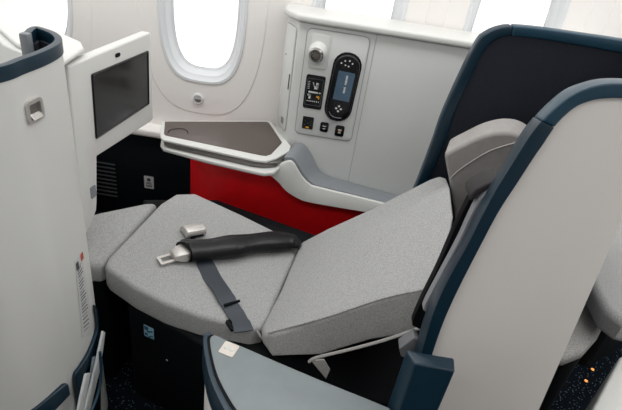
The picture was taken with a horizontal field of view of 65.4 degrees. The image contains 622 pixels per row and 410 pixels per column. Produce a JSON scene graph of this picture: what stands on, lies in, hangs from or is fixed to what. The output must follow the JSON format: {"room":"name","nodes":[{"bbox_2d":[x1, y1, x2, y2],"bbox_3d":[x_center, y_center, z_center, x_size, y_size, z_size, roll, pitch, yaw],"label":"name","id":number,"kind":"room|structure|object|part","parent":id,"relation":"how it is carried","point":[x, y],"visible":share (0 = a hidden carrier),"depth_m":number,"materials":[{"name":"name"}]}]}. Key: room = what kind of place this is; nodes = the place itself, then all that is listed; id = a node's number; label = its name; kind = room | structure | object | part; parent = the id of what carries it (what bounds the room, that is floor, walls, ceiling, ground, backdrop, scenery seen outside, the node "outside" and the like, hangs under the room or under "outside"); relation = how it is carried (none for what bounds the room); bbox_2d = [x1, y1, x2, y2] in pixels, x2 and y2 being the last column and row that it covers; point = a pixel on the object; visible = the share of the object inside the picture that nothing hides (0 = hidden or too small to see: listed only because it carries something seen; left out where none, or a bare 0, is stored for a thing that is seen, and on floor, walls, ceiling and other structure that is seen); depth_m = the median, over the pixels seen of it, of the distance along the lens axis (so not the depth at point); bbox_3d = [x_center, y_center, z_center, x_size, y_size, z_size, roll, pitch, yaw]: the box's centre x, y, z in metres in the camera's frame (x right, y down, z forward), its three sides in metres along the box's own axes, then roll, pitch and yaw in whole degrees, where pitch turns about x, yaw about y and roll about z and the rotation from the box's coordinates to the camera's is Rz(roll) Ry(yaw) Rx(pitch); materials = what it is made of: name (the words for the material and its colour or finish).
{"room":"aircraft cabin","nodes":[
{"label":"aircraft cabin","id":0,"kind":"room"},
{"bbox_2d":[91,0,614,126],"bbox_3d":[0.158,-1.000,1.725,5.200,1.840,0.001,9,31,0],"label":"wall","id":1,"kind":"structure","parent":0,"point":[112,20],"depth_m":1.98,"materials":[{"name":"plastic"}]},
{"bbox_2d":[24,0,72,37],"bbox_3d":[-1.115,-0.950,1.901,0.364,0.732,0.059,9,31,0],"label":"window","id":2,"kind":"structure","parent":1,"relation":"in","point":[57,15],"depth_m":2.01,"materials":[{"name":"glass"}]},
{"bbox_2d":[72,0,91,55],"bbox_3d":[-1.103,-1.024,1.828,0.524,1.205,0.003,9,31,0],"label":"trim","id":3,"kind":"structure","parent":1,"relation":"attached to","point":[82,9],"depth_m":1.98,"materials":[{"name":"plastic"}]},
{"bbox_2d":[96,160,118,197],"bbox_3d":[-0.979,-0.123,2.289,0.126,0.192,0.009,9,31,0],"label":"air vent","id":4,"kind":"object","parent":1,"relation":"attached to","point":[106,171],"visible":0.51,"depth_m":2.29,"materials":[{"name":"black plastic"}]},
{"bbox_2d":[96,134,190,211],"bbox_3d":[0.004,-0.025,2.312,5.200,0.462,0.090,9,31,0],"label":"panel","id":5,"kind":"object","parent":1,"relation":"attached to","point":[135,157],"depth_m":2.25,"materials":[{"name":"black plastic"}]},
{"bbox_2d":[131,123,160,138],"bbox_3d":[0.035,-0.221,2.173,5.200,0.035,0.105,9,31,0],"label":"ledge","id":6,"kind":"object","parent":1,"relation":"attached to","point":[148,130],"depth_m":2.13,"materials":[{"name":"plastic"}]},
{"bbox_2d":[144,176,153,188],"bbox_3d":[-0.764,-0.106,2.282,0.045,0.065,0.002,9,31,0],"label":"placard","id":7,"kind":"object","parent":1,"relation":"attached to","point":[148,181],"visible":1,"depth_m":2.28,"materials":[{"name":"plastic"}]},
{"bbox_2d":[192,93,203,104],"bbox_3d":[-0.490,-0.459,2.099,0.048,0.048,0.010,9,31,0],"label":"button","id":8,"kind":"object","parent":1,"relation":"attached to","point":[198,99],"visible":1,"depth_m":2.10,"materials":[{"name":"plastic"}]},
{"bbox_2d":[157,0,248,84],"bbox_3d":[-0.419,-0.840,1.901,0.364,0.732,0.059,9,31,0],"label":"window","id":9,"kind":"structure","parent":1,"relation":"in","point":[203,41],"depth_m":2.01,"materials":[{"name":"plastic"}]},
{"bbox_3d":[-0.417,-0.854,1.924,0.272,0.624,0.004,9,31,0],"label":"pane","id":10,"kind":"part","parent":9,"relation":"part of","materials":[{"name":"white glass"}]},
{"bbox_2d":[138,0,268,114],"bbox_3d":[-0.407,-0.913,1.828,0.524,1.205,0.003,9,31,0],"label":"trim","id":11,"kind":"structure","parent":1,"relation":"attached to","point":[225,98],"depth_m":2.04,"materials":[{"name":"plastic"}]},
{"bbox_2d":[312,0,408,20],"bbox_3d":[0.184,-0.744,1.901,0.364,0.732,0.059,9,31,0],"label":"window","id":12,"kind":"structure","parent":1,"relation":"in","point":[389,9],"depth_m":1.90,"materials":[{"name":"glass"}]},
{"bbox_3d":[0.186,-0.758,1.924,0.272,0.624,0.004,9,31,0],"label":"pane","id":13,"kind":"part","parent":12,"relation":"part of","materials":[{"name":"white glass"}]},
{"bbox_2d":[292,0,430,23],"bbox_3d":[0.195,-0.818,1.828,0.524,1.205,0.003,9,31,0],"label":"trim","id":14,"kind":"structure","parent":1,"relation":"attached to","point":[417,10],"depth_m":1.86,"materials":[{"name":"plastic"}]},
{"bbox_2d":[463,0,570,32],"bbox_3d":[0.766,-0.652,1.901,0.364,0.732,0.059,9,31,0],"label":"window","id":15,"kind":"structure","parent":1,"relation":"in","point":[482,15],"depth_m":1.87,"materials":[{"name":"glass"}]},
{"bbox_2d":[442,0,594,31],"bbox_3d":[0.778,-0.726,1.828,0.524,1.205,0.003,9,31,0],"label":"trim","id":16,"kind":"structure","parent":1,"relation":"attached to","point":[578,11],"depth_m":1.83,"materials":[{"name":"plastic"}]},
{"bbox_2d":[601,0,621,37],"bbox_3d":[1.366,-0.633,1.828,0.524,1.205,0.003,9,31,0],"label":"trim","id":17,"kind":"structure","parent":1,"relation":"attached to","point":[613,25],"depth_m":1.82,"materials":[{"name":"plastic"}]},
{"bbox_2d":[94,211,621,409],"bbox_3d":[-0.162,1.024,1.031,5.200,0.040,3.400,9,31,0],"label":"floor","id":18,"kind":"structure","parent":0,"point":[575,394],"depth_m":1.77,"materials":[{"name":"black carpet"}]},
{"bbox_2d":[0,0,83,64],"bbox_3d":[-1.126,-0.174,1.681,1.157,1.062,0.921,9,31,0],"label":"console","id":19,"kind":"object","parent":18,"relation":"on","point":[15,19],"visible":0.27,"depth_m":1.16,"materials":[{"name":"white plastic"}]},
{"bbox_2d":[64,31,152,231],"bbox_3d":[-0.535,-0.206,1.319,0.032,0.454,0.383,13,31,7],"label":"monitor","id":20,"kind":"object","parent":19,"relation":"attached to","point":[109,86],"visible":0.78,"depth_m":1.24,"materials":[{"name":"white plastic"}]},
{"bbox_2d":[0,26,107,409],"bbox_3d":[-0.596,0.232,1.133,0.163,1.159,0.402,9,31,0],"label":"shell","id":21,"kind":"object","parent":18,"relation":"on","point":[50,337],"visible":0.94,"depth_m":0.99,"materials":[{"name":"white plastic"}]},
{"bbox_3d":[-0.542,-0.252,0.841,0.111,0.025,0.402,9,31,0],"label":"rim trim","id":22,"kind":"part","parent":21,"relation":"part of","materials":[{"name":"blue plastic"}]},
{"bbox_3d":[-0.625,0.476,1.150,0.018,0.051,0.115,22,34,21],"label":"trim","id":23,"kind":"part","parent":21,"relation":"part of","materials":[{"name":"blue plastic"}]},
{"bbox_2d":[76,373,89,409],"bbox_3d":[-0.568,0.486,1.203,0.006,0.128,0.091,9,31,0],"label":"magazine","id":24,"kind":"object","parent":21,"relation":"in","point":[84,387],"visible":1,"depth_m":1.20,"materials":[{"name":"white paper"}]},
{"bbox_3d":[-0.593,0.435,1.291,0.016,0.328,0.161,9,31,0],"label":"pocket trim","id":25,"kind":"part","parent":21,"relation":"part of","materials":[{"name":"plastic"}]},
{"bbox_2d":[86,356,95,396],"bbox_3d":[-0.585,0.477,1.283,0.006,0.144,0.084,9,31,0],"label":"magazine","id":26,"kind":"object","parent":21,"relation":"in","point":[93,357],"visible":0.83,"depth_m":1.27,"materials":[{"name":"paper"}]},
{"bbox_2d":[84,331,104,409],"bbox_3d":[-0.574,0.459,1.275,0.006,0.206,0.166,9,31,0],"label":"magazine","id":27,"kind":"object","parent":21,"relation":"in","point":[92,386],"visible":0.94,"depth_m":1.28,"materials":[{"name":"white paper"}]},
{"bbox_2d":[90,351,102,409],"bbox_3d":[-0.555,0.466,1.234,0.008,0.149,0.112,9,31,0],"label":"pocket","id":28,"kind":"object","parent":21,"relation":"on","point":[100,352],"depth_m":1.26,"materials":[{"name":"plastic"}]},
{"bbox_2d":[86,204,155,377],"bbox_3d":[-0.677,0.274,1.611,0.218,0.495,0.362,9,31,0],"label":"ottoman","id":29,"kind":"object","parent":18,"relation":"on","point":[107,232],"visible":0.36,"depth_m":1.50,"materials":[{"name":"grey fabric"}]},
{"bbox_2d":[86,204,155,281],"bbox_3d":[-0.649,0.096,1.503,0.218,0.075,0.362,9,31,0],"label":"cushion","id":30,"kind":"object","parent":29,"relation":"on","point":[107,232],"depth_m":1.47,"materials":[{"name":"grey fabric"}]},
{"bbox_2d":[105,177,452,409],"bbox_3d":[-0.161,0.239,1.534,1.107,0.772,0.670,16,32,11],"label":"seat","id":31,"kind":"object","parent":18,"relation":"on","point":[334,309],"visible":0.87,"depth_m":1.34,"materials":[{"name":"grey fabric"}]},
{"bbox_2d":[105,194,297,343],"bbox_3d":[-0.311,0.181,1.519,0.480,0.166,0.508,13,31,7],"label":"seat cushion","id":32,"kind":"object","parent":31,"relation":"on","point":[172,302],"depth_m":1.38,"materials":[{"name":"grey fabric"}]},
{"bbox_2d":[180,222,252,332],"bbox_3d":[-0.290,0.194,1.406,0.087,0.087,0.438,-10,36,-29],"label":"belt","id":33,"kind":"object","parent":31,"relation":"on","point":[238,322],"visible":0.93,"depth_m":1.37,"materials":[{"name":"grey fabric"}]},
{"bbox_2d":[157,231,301,264],"bbox_3d":[-0.241,0.128,1.505,0.466,0.091,0.086,-10,36,-29],"label":"belt","id":34,"kind":"object","parent":31,"relation":"on","point":[227,246],"visible":1,"depth_m":1.47,"materials":[{"name":"black leather"}]},
{"bbox_3d":[-0.141,0.259,1.857,1.039,0.410,0.183,13,31,7],"label":"rail","id":35,"kind":"part","parent":31,"relation":"part of","materials":[{"name":"black plastic"}]},
{"bbox_3d":[0.145,0.142,1.385,0.422,0.373,0.561,14,31,8],"label":"backrest","id":36,"kind":"part","parent":31,"relation":"part of","materials":[{"name":"grey fabric"}]},
{"bbox_2d":[445,119,525,217],"bbox_3d":[0.529,-0.081,1.456,0.306,0.355,0.106,9,31,0],"label":"headrest cover","id":37,"kind":"object","parent":31,"relation":"on","point":[487,145],"visible":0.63,"depth_m":1.38,"materials":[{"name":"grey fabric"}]},
{"bbox_2d":[202,332,389,409],"bbox_3d":[-0.097,0.633,1.066,0.440,0.604,0.195,18,32,14],"label":"console","id":38,"kind":"object","parent":18,"relation":"on","point":[236,377],"visible":1,"depth_m":0.95,"materials":[{"name":"grey plastic"}]},
{"bbox_3d":[-0.143,0.397,0.932,0.064,0.075,0.352,-16,39,-35],"label":"edge trim","id":39,"kind":"part","parent":38,"relation":"part of","materials":[{"name":"blue plastic"}]},
{"bbox_3d":[-0.172,0.302,1.013,0.033,0.004,0.034,17,32,13],"label":"symbol plate","id":40,"kind":"part","parent":38,"relation":"part of","materials":[{"name":"white plastic"}]},
{"bbox_2d":[190,3,479,234],"bbox_3d":[0.241,-0.162,1.991,1.544,1.088,0.367,9,31,0],"label":"console","id":41,"kind":"object","parent":18,"relation":"on","point":[332,173],"visible":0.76,"depth_m":1.88,"materials":[{"name":"plastic"}]},
{"bbox_2d":[160,121,290,175],"bbox_3d":[-0.329,-0.227,1.889,0.486,0.055,0.402,-4,33,-21],"label":"side table","id":42,"kind":"object","parent":41,"relation":"attached to","point":[252,147],"visible":0.98,"depth_m":1.85,"materials":[{"name":"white plastic"}]},
{"bbox_3d":[-0.030,0.078,2.063,1.128,0.535,0.168,14,31,9],"label":"kick panel","id":43,"kind":"part","parent":41,"relation":"part of","materials":[{"name":"red plastic"}]},
{"bbox_3d":[-0.096,-0.489,1.876,0.007,0.400,0.092,-7,34,-24],"label":"door","id":44,"kind":"part","parent":41,"relation":"part of","materials":[{"name":"plastic"}]},
{"bbox_2d":[302,116,313,129],"bbox_3d":[-0.012,-0.323,1.904,0.043,0.051,0.004,9,31,0],"label":"power socket","id":45,"kind":"object","parent":41,"relation":"attached to","point":[307,121],"depth_m":1.90,"materials":[{"name":"black plastic"}]},
{"bbox_2d":[308,42,326,62],"bbox_3d":[0.024,-0.552,1.748,0.069,0.070,0.060,9,31,0],"label":"light","id":46,"kind":"object","parent":41,"relation":"attached to","point":[317,51],"depth_m":1.74,"materials":[{"name":"silver metal"}]},
{"bbox_3d":[0.029,-0.557,1.762,0.075,0.125,0.005,9,31,0],"label":"light plate","id":47,"kind":"part","parent":41,"relation":"part of","materials":[{"name":"plastic"}]},
{"bbox_3d":[0.074,-0.443,1.829,0.225,0.404,0.006,9,31,0],"label":"control panel","id":48,"kind":"part","parent":41,"relation":"part of","materials":[{"name":"plastic"}]},
{"bbox_2d":[326,54,359,120],"bbox_3d":[0.118,-0.435,1.812,0.101,0.254,0.017,9,31,0],"label":"handset","id":49,"kind":"object","parent":41,"relation":"attached to","point":[346,70],"visible":1,"depth_m":1.80,"materials":[{"name":"black plastic"}]},
{"bbox_2d":[387,24,621,409],"bbox_3d":[0.558,0.214,1.290,0.742,1.259,0.876,9,31,0],"label":"shell","id":50,"kind":"object","parent":18,"relation":"on","point":[514,274],"visible":0.94,"depth_m":0.89,"materials":[{"name":"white plastic"}]},
{"bbox_3d":[0.167,0.594,1.062,0.088,0.745,0.035,9,31,0],"label":"foot post","id":51,"kind":"part","parent":50,"relation":"part of","materials":[{"name":"blue plastic"}]},
{"bbox_3d":[0.439,-0.227,1.525,0.157,0.679,0.035,9,31,0],"label":"rim trim","id":52,"kind":"part","parent":50,"relation":"part of","materials":[{"name":"plastic"}]},
{"bbox_3d":[0.285,0.102,0.874,0.076,0.564,0.049,9,31,0],"label":"rim trim","id":53,"kind":"part","parent":50,"relation":"part of","materials":[{"name":"plastic"}]},
{"bbox_3d":[0.393,0.365,1.017,0.322,1.240,0.028,9,31,0],"label":"panel","id":54,"kind":"part","parent":50,"relation":"part of","materials":[{"name":"white plastic"}]},
{"bbox_3d":[0.795,-0.456,1.355,0.479,0.038,0.035,9,31,0],"label":"rim trim","id":55,"kind":"part","parent":50,"relation":"part of","materials":[{"name":"plastic"}]},
{"bbox_3d":[0.431,-0.149,0.712,0.173,0.084,0.050,9,31,0],"label":"rim trim","id":56,"kind":"part","parent":50,"relation":"part of","materials":[{"name":"blue plastic"}]},
{"bbox_2d":[539,222,621,409],"bbox_3d":[1.248,0.371,1.928,0.392,0.520,1.469,27,35,27],"label":"seat","id":57,"kind":"object","parent":18,"relation":"on","point":[597,333],"visible":0.53,"depth_m":1.53,"materials":[{"name":"grey fabric"}]},
{"bbox_2d":[559,304,600,365],"bbox_3d":[0.854,0.404,1.548,0.108,0.050,0.436,31,37,31],"label":"cushion","id":58,"kind":"object","parent":57,"relation":"on","point":[586,332],"depth_m":1.49,"materials":[{"name":"grey fabric"}]},
{"bbox_2d":[586,222,621,340],"bbox_3d":[1.309,0.156,1.876,0.375,0.085,1.304,24,34,24],"label":"seat cushion","id":59,"kind":"object","parent":57,"relation":"on","point":[604,301],"depth_m":1.51,"materials":[{"name":"grey fabric"}]},
{"bbox_2d":[585,357,621,409],"bbox_3d":[0.783,0.684,1.389,0.070,0.420,0.412,32,38,33],"label":"console","id":60,"kind":"object","parent":18,"relation":"on","point":[608,396],"visible":1,"depth_m":1.30,"materials":[{"name":"white plastic"}]}
]}

